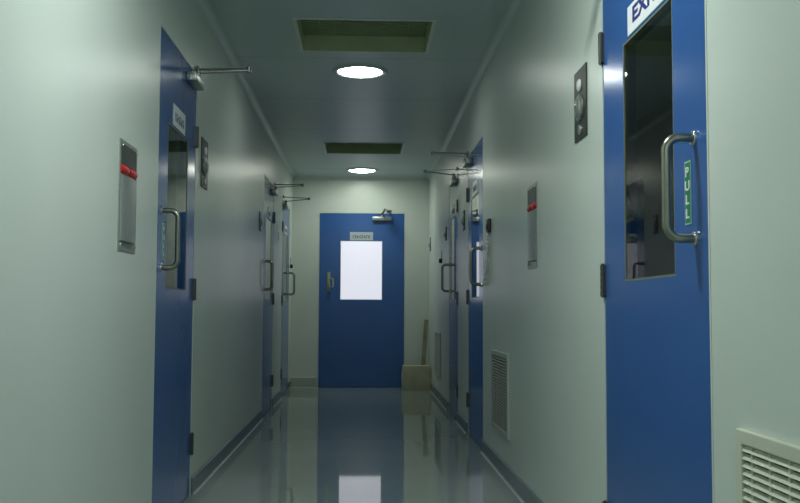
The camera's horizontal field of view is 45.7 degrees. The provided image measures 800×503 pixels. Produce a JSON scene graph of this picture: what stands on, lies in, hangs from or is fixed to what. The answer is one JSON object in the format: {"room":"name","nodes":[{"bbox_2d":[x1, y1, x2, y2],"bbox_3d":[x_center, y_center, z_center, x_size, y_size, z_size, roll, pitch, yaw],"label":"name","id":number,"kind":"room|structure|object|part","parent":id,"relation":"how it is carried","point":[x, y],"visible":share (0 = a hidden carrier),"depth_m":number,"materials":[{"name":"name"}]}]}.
{"room":"hospital corridor","nodes":[
{"label":"hospital corridor","id":0,"kind":"room"},
{"bbox_2d":[0,0,292,502],"bbox_3d":[-1.042,-0.121,3.626,0.117,2.540,15.900,0,-4,-2],"label":"wall","id":1,"kind":"structure","parent":0,"point":[78,77],"depth_m":3.20,"materials":[{"name":"paint"}]},
{"bbox_3d":[-0.990,-0.342,3.466,0.005,0.075,0.222,0,-4,-2],"label":"panel","id":2,"kind":"part","parent":1,"relation":"part of","materials":[{"name":"metal"}]},
{"bbox_2d":[151,22,251,502],"bbox_3d":[-0.937,0.112,4.397,0.386,2.170,0.906,0,-4,-2],"label":"door","id":3,"kind":"structure","parent":1,"relation":"in","point":[179,83],"depth_m":4.33,"materials":[{"name":"paint"}]},
{"bbox_3d":[-0.977,-0.052,4.049,0.083,0.268,0.023,0,-4,-2],"label":"pull handle","id":4,"kind":"part","parent":3,"relation":"part of","materials":[{"name":"silver metal"}]},
{"bbox_3d":[-1.080,0.127,4.387,0.099,2.137,0.898,0,-4,-2],"label":"frame","id":5,"kind":"part","parent":3,"relation":"part of","materials":[{"name":"paint"}]},
{"bbox_3d":[-0.896,-0.918,4.840,0.283,0.060,0.129,0,-4,-2],"label":"closer arm","id":6,"kind":"part","parent":3,"relation":"part of","materials":[{"name":"silver metal"}]},
{"bbox_2d":[201,137,208,189],"bbox_3d":[-1.043,-0.472,5.117,0.026,0.262,0.190,0,-4,-2],"label":"plate","id":7,"kind":"object","parent":1,"relation":"attached to","point":[204,144],"visible":1,"depth_m":5.08,"materials":[{"name":"grey metal"}]},
{"bbox_2d":[190,381,291,494],"bbox_3d":[-0.993,1.104,3.553,0.025,0.085,15.700,0,-4,-2],"label":"baseboard","id":8,"kind":"structure","parent":1,"relation":"attached to","point":[216,461],"depth_m":5.92,"materials":[{"name":"plastic"}]},
{"bbox_2d":[195,0,295,179],"bbox_3d":[-0.973,-1.366,3.705,0.045,0.045,15.700,0,-4,-2],"label":"trim","id":9,"kind":"structure","parent":1,"relation":"attached to","point":[205,6],"depth_m":6.35,"materials":[{"name":"paint"}]},
{"bbox_2d":[259,211,262,231],"bbox_3d":[-1.152,-0.250,7.891,0.026,0.160,0.120,0,-4,-2],"label":"plate","id":10,"kind":"object","parent":1,"relation":"attached to","point":[260,215],"visible":1,"depth_m":7.87,"materials":[{"name":"grey metal"}]},
{"bbox_2d":[261,173,303,414],"bbox_3d":[-1.103,0.387,8.645,0.386,2.142,0.926,0,-4,-2],"label":"door","id":11,"kind":"structure","parent":1,"relation":"in","point":[270,191],"depth_m":8.62,"materials":[{"name":"paint"}]},
{"bbox_3d":[-1.247,0.402,8.634,0.099,2.109,0.918,0,-4,-2],"label":"frame","id":12,"kind":"part","parent":11,"relation":"part of","materials":[{"name":"paint"}]},
{"bbox_3d":[-1.144,0.208,8.287,0.083,0.268,0.023,0,-4,-2],"label":"pull handle","id":13,"kind":"part","parent":11,"relation":"part of","materials":[{"name":"silver metal"}]},
{"bbox_3d":[-1.063,-0.628,9.097,0.283,0.060,0.129,0,-4,-2],"label":"closer arm","id":14,"kind":"part","parent":11,"relation":"part of","materials":[{"name":"silver metal"}]},
{"bbox_2d":[280,195,309,395],"bbox_3d":[-1.177,0.503,10.532,0.386,2.142,1.016,0,-4,-2],"label":"door","id":15,"kind":"structure","parent":1,"relation":"in","point":[285,293],"depth_m":10.51,"materials":[{"name":"paint"}]},
{"bbox_3d":[-1.321,0.518,10.529,0.099,2.109,1.008,0,-4,-2],"label":"frame","id":16,"kind":"part","parent":15,"relation":"part of","materials":[{"name":"paint"}]},
{"bbox_3d":[-1.248,0.371,10.949,0.083,0.268,0.023,0,-4,-2],"label":"pull handle","id":17,"kind":"part","parent":15,"relation":"part of","materials":[{"name":"silver metal"}]},
{"bbox_3d":[-1.105,-0.563,10.168,0.283,0.060,0.129,0,-4,-2],"label":"closer arm","id":18,"kind":"part","parent":15,"relation":"part of","materials":[{"name":"silver metal"}]},
{"bbox_2d":[181,387,520,502],"bbox_3d":[-0.192,1.226,3.978,5.660,0.100,17.700,0,-4,-2],"label":"floor","id":19,"kind":"structure","parent":0,"point":[319,444],"depth_m":6.03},
{"bbox_2d":[401,365,430,390],"bbox_3d":[0.188,1.476,11.116,0.344,0.282,0.269,0,-4,-4],"label":"carton","id":20,"kind":"object","parent":19,"relation":"on","point":[413,377],"visible":1,"depth_m":10.99,"materials":[{"name":"beige cardboard"}]},
{"bbox_2d":[421,320,427,364],"bbox_3d":[0.286,1.224,11.371,0.120,0.817,0.042,3,-4,-36],"label":"batten","id":21,"kind":"object","parent":19,"relation":"on","point":[425,332],"visible":0.56,"depth_m":11.38,"materials":[{"name":"brown wood"}]},
{"bbox_2d":[209,0,509,176],"bbox_3d":[-0.166,-1.409,3.740,1.860,0.050,15.900,0,-4,-2],"label":"ceiling","id":22,"kind":"structure","parent":0,"point":[305,104],"depth_m":6.63,"materials":[{"name":"paint"}]},
{"bbox_2d":[332,64,387,78],"bbox_3d":[-0.269,-1.209,6.415,0.380,0.021,0.380,0,-4,-2],"label":"recessed light","id":23,"kind":"object","parent":22,"relation":"in","point":[352,71],"visible":1,"depth_m":6.37,"materials":[{"name":"paint"}]},
{"bbox_2d":[338,67,381,77],"bbox_3d":[-0.269,-1.207,6.415,0.296,0.017,0.296,0,-4,-2],"label":"diffuser","id":24,"kind":"object","parent":23,"relation":"attached to","point":[346,72],"depth_m":6.38,"materials":[{"name":"white plastic"}]},
{"bbox_2d":[346,168,377,172],"bbox_3d":[-0.439,-0.929,10.959,0.380,0.021,0.380,0,-4,-2],"label":"recessed light","id":25,"kind":"object","parent":22,"relation":"in","point":[352,170],"visible":1,"depth_m":10.89,"materials":[{"name":"paint"}]},
{"bbox_2d":[349,169,374,172],"bbox_3d":[-0.439,-0.927,10.959,0.296,0.017,0.296,0,-4,-2],"label":"diffuser","id":26,"kind":"object","parent":25,"relation":"attached to","point":[350,170],"depth_m":10.94,"materials":[{"name":"white plastic"}]},
{"bbox_2d":[322,142,404,154],"bbox_3d":[-0.361,-1.084,9.487,0.802,0.115,0.682,0,-4,-2],"label":"ceiling vent","id":27,"kind":"object","parent":22,"relation":"in","point":[329,147],"visible":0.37,"depth_m":9.80,"materials":[{"name":"metal"}]},
{"bbox_2d":[327,143,400,144],"bbox_3d":[-0.361,-1.129,9.490,0.758,0.011,0.642,0,-4,-2],"label":"grille","id":28,"kind":"object","parent":27,"relation":"attached to","point":[327,143],"depth_m":9.79,"materials":[{"name":"metal"}]},
{"bbox_2d":[292,18,436,53],"bbox_3d":[-0.209,-1.322,5.608,0.802,0.115,0.682,0,-4,-2],"label":"ceiling vent","id":29,"kind":"object","parent":22,"relation":"in","point":[312,34],"visible":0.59,"depth_m":5.89,"materials":[{"name":"metal"}]},
{"bbox_2d":[301,20,427,36],"bbox_3d":[-0.209,-1.367,5.610,0.758,0.011,0.642,0,-4,-2],"label":"grille","id":30,"kind":"object","parent":29,"relation":"attached to","point":[309,28],"depth_m":5.78,"materials":[{"name":"metal"}]},
{"bbox_2d":[291,180,428,376],"bbox_3d":[-0.480,0.368,11.539,1.660,2.540,0.100,0,-4,-2],"label":"wall","id":31,"kind":"structure","parent":0,"point":[410,198],"depth_m":11.51,"materials":[{"name":"paint"}]},
{"bbox_2d":[290,377,316,387],"bbox_3d":[-0.482,1.568,11.384,1.660,0.125,0.063,0,-4,-2],"label":"baseboard","id":32,"kind":"structure","parent":31,"relation":"attached to","point":[296,382],"depth_m":11.34,"materials":[{"name":"paint"}]},
{"bbox_2d":[317,209,404,386],"bbox_3d":[-0.460,0.558,11.383,1.048,2.142,0.386,0,-4,-2],"label":"door","id":33,"kind":"structure","parent":31,"relation":"in","point":[361,258],"depth_m":11.48,"materials":[{"name":"paint"}]},
{"bbox_3d":[-0.863,0.365,11.473,0.040,0.235,0.005,0,-4,-2],"label":"handle plate","id":34,"kind":"part","parent":33,"relation":"part of","materials":[{"name":"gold metal"}]},
{"bbox_2d":[293,176,428,181],"bbox_3d":[-0.472,-0.882,11.544,1.660,0.045,0.045,0,-4,-2],"label":"trim","id":35,"kind":"structure","parent":31,"relation":"attached to","point":[304,178],"depth_m":11.55,"materials":[{"name":"paint"}]},
{"bbox_2d":[429,0,799,502],"bbox_3d":[0.700,-0.110,3.694,0.117,2.540,15.900,0,-4,-2],"label":"wall","id":36,"kind":"structure","parent":0,"point":[548,317],"depth_m":3.49,"materials":[{"name":"paint"}]},
{"bbox_2d":[435,331,440,378],"bbox_3d":[0.398,1.082,10.021,0.014,0.465,0.670,0,-4,-2],"label":"air vent","id":37,"kind":"object","parent":36,"relation":"in","point":[437,334],"visible":1,"depth_m":9.94,"materials":[{"name":"grey metal"}]},
{"bbox_2d":[424,167,457,418],"bbox_3d":[0.377,0.378,8.407,0.386,2.142,0.871,0,-4,-2],"label":"door","id":38,"kind":"structure","parent":36,"relation":"in","point":[453,184],"depth_m":8.38,"materials":[{"name":"paint"}]},
{"bbox_3d":[0.344,-0.683,8.111,0.283,0.060,0.129,0,-4,-2],"label":"closer arm","id":39,"kind":"part","parent":38,"relation":"part of","materials":[{"name":"silver metal"}]},
{"bbox_3d":[0.419,0.243,8.757,0.083,0.268,0.023,0,-4,-2],"label":"pull handle","id":40,"kind":"part","parent":38,"relation":"part of","materials":[{"name":"silver metal"}]},
{"bbox_2d":[444,227,446,240],"bbox_3d":[0.433,-0.170,9.172,0.026,0.130,0.120,0,-4,-2],"label":"plate","id":41,"kind":"object","parent":36,"relation":"attached to","point":[445,233],"visible":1,"depth_m":9.15,"materials":[{"name":"grey metal"}]},
{"bbox_2d":[431,135,482,447],"bbox_3d":[0.441,0.278,6.782,0.386,2.142,0.926,0,-4,-2],"label":"door","id":42,"kind":"structure","parent":36,"relation":"in","point":[473,162],"depth_m":6.75,"materials":[{"name":"paint"}]},
{"bbox_3d":[0.378,-0.738,7.230,0.283,0.060,0.129,0,-4,-2],"label":"closer arm","id":43,"kind":"part","parent":42,"relation":"part of","materials":[{"name":"silver metal"}]},
{"bbox_3d":[0.510,0.100,6.429,0.083,0.268,0.023,0,-4,-2],"label":"pull handle","id":44,"kind":"part","parent":42,"relation":"part of","materials":[{"name":"silver metal"}]},
{"bbox_3d":[0.584,0.295,6.783,0.099,2.109,0.918,0,-4,-2],"label":"frame","id":45,"kind":"part","parent":42,"relation":"part of","materials":[{"name":"paint"}]},
{"bbox_2d":[461,210,464,230],"bbox_3d":[0.497,-0.245,7.534,0.026,0.160,0.120,0,-4,-2],"label":"plate","id":46,"kind":"object","parent":36,"relation":"attached to","point":[463,214],"visible":1,"depth_m":7.51,"materials":[{"name":"grey metal"}]},
{"bbox_2d":[426,0,522,180],"bbox_3d":[0.641,-1.356,3.768,0.045,0.045,15.700,0,-4,-2],"label":"trim","id":47,"kind":"structure","parent":36,"relation":"attached to","point":[513,6],"depth_m":6.33,"materials":[{"name":"paint"}]},
{"bbox_2d":[430,383,542,502],"bbox_3d":[0.641,1.114,3.616,0.025,0.085,15.700,0,-4,-2],"label":"baseboard","id":48,"kind":"structure","parent":36,"relation":"attached to","point":[513,481],"depth_m":5.40,"materials":[{"name":"plastic"}]},
{"bbox_2d":[483,218,490,281],"bbox_3d":[0.551,-0.004,6.051,0.030,0.395,0.237,0,-4,-2],"label":"intercom","id":49,"kind":"object","parent":36,"relation":"attached to","point":[488,221],"visible":1,"depth_m":6.01,"materials":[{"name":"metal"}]},
{"bbox_3d":[0.550,0.038,6.074,0.030,0.315,0.186,0,-4,-2],"label":"flex cord","id":50,"kind":"part","parent":49,"relation":"part of","materials":[{"name":"white plastic"}]},
{"bbox_2d":[491,349,509,440],"bbox_3d":[0.576,0.811,5.482,0.014,0.464,0.670,0,-4,-2],"label":"air vent","id":51,"kind":"object","parent":36,"relation":"in","point":[500,361],"visible":1,"depth_m":5.42,"materials":[{"name":"grey metal"}]},
{"bbox_3d":[0.625,-0.263,4.492,0.005,0.075,0.222,0,-4,-2],"label":"panel","id":52,"kind":"part","parent":36,"relation":"part of","materials":[{"name":"metal"}]},
{"bbox_2d":[574,62,587,142],"bbox_3d":[0.655,-0.544,3.498,0.026,0.262,0.190,0,-4,-2],"label":"plate","id":53,"kind":"object","parent":36,"relation":"attached to","point":[580,77],"visible":1,"depth_m":3.47,"materials":[{"name":"grey metal"}]},
{"bbox_2d":[598,0,714,502],"bbox_3d":[0.602,0.026,2.676,0.386,2.142,0.980,0,-4,-2],"label":"door","id":54,"kind":"structure","parent":36,"relation":"in","point":[658,379],"depth_m":2.57,"materials":[{"name":"paint"}]},
{"bbox_3d":[0.672,-0.154,2.296,0.083,0.268,0.023,0,-4,-2],"label":"pull handle","id":55,"kind":"part","parent":54,"relation":"part of","materials":[{"name":"silver metal"}]},
{"bbox_2d":[735,428,799,502],"bbox_3d":[0.725,0.576,1.662,0.014,0.450,0.659,0,-4,-2],"label":"air vent","id":56,"kind":"object","parent":36,"relation":"in","point":[767,468],"visible":1,"depth_m":1.86,"materials":[{"name":"grey metal"}]},
{"bbox_2d":[636,11,671,120],"bbox_3d":[-0.180,-1.688,4.157,5.660,0.060,17.700,0,-4,-2],"label":"ceiling slab","id":57,"kind":"structure","parent":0,"point":[654,50],"depth_m":7.50,"materials":[{"name":"paint"}]},
{"bbox_2d":[637,97,674,277],"bbox_3d":[2.642,-0.223,4.178,0.100,2.840,17.700,0,-4,-2],"label":"wall","id":58,"kind":"structure","parent":0,"point":[656,252],"depth_m":9.02,"materials":[{"name":"paint"}]}
]}

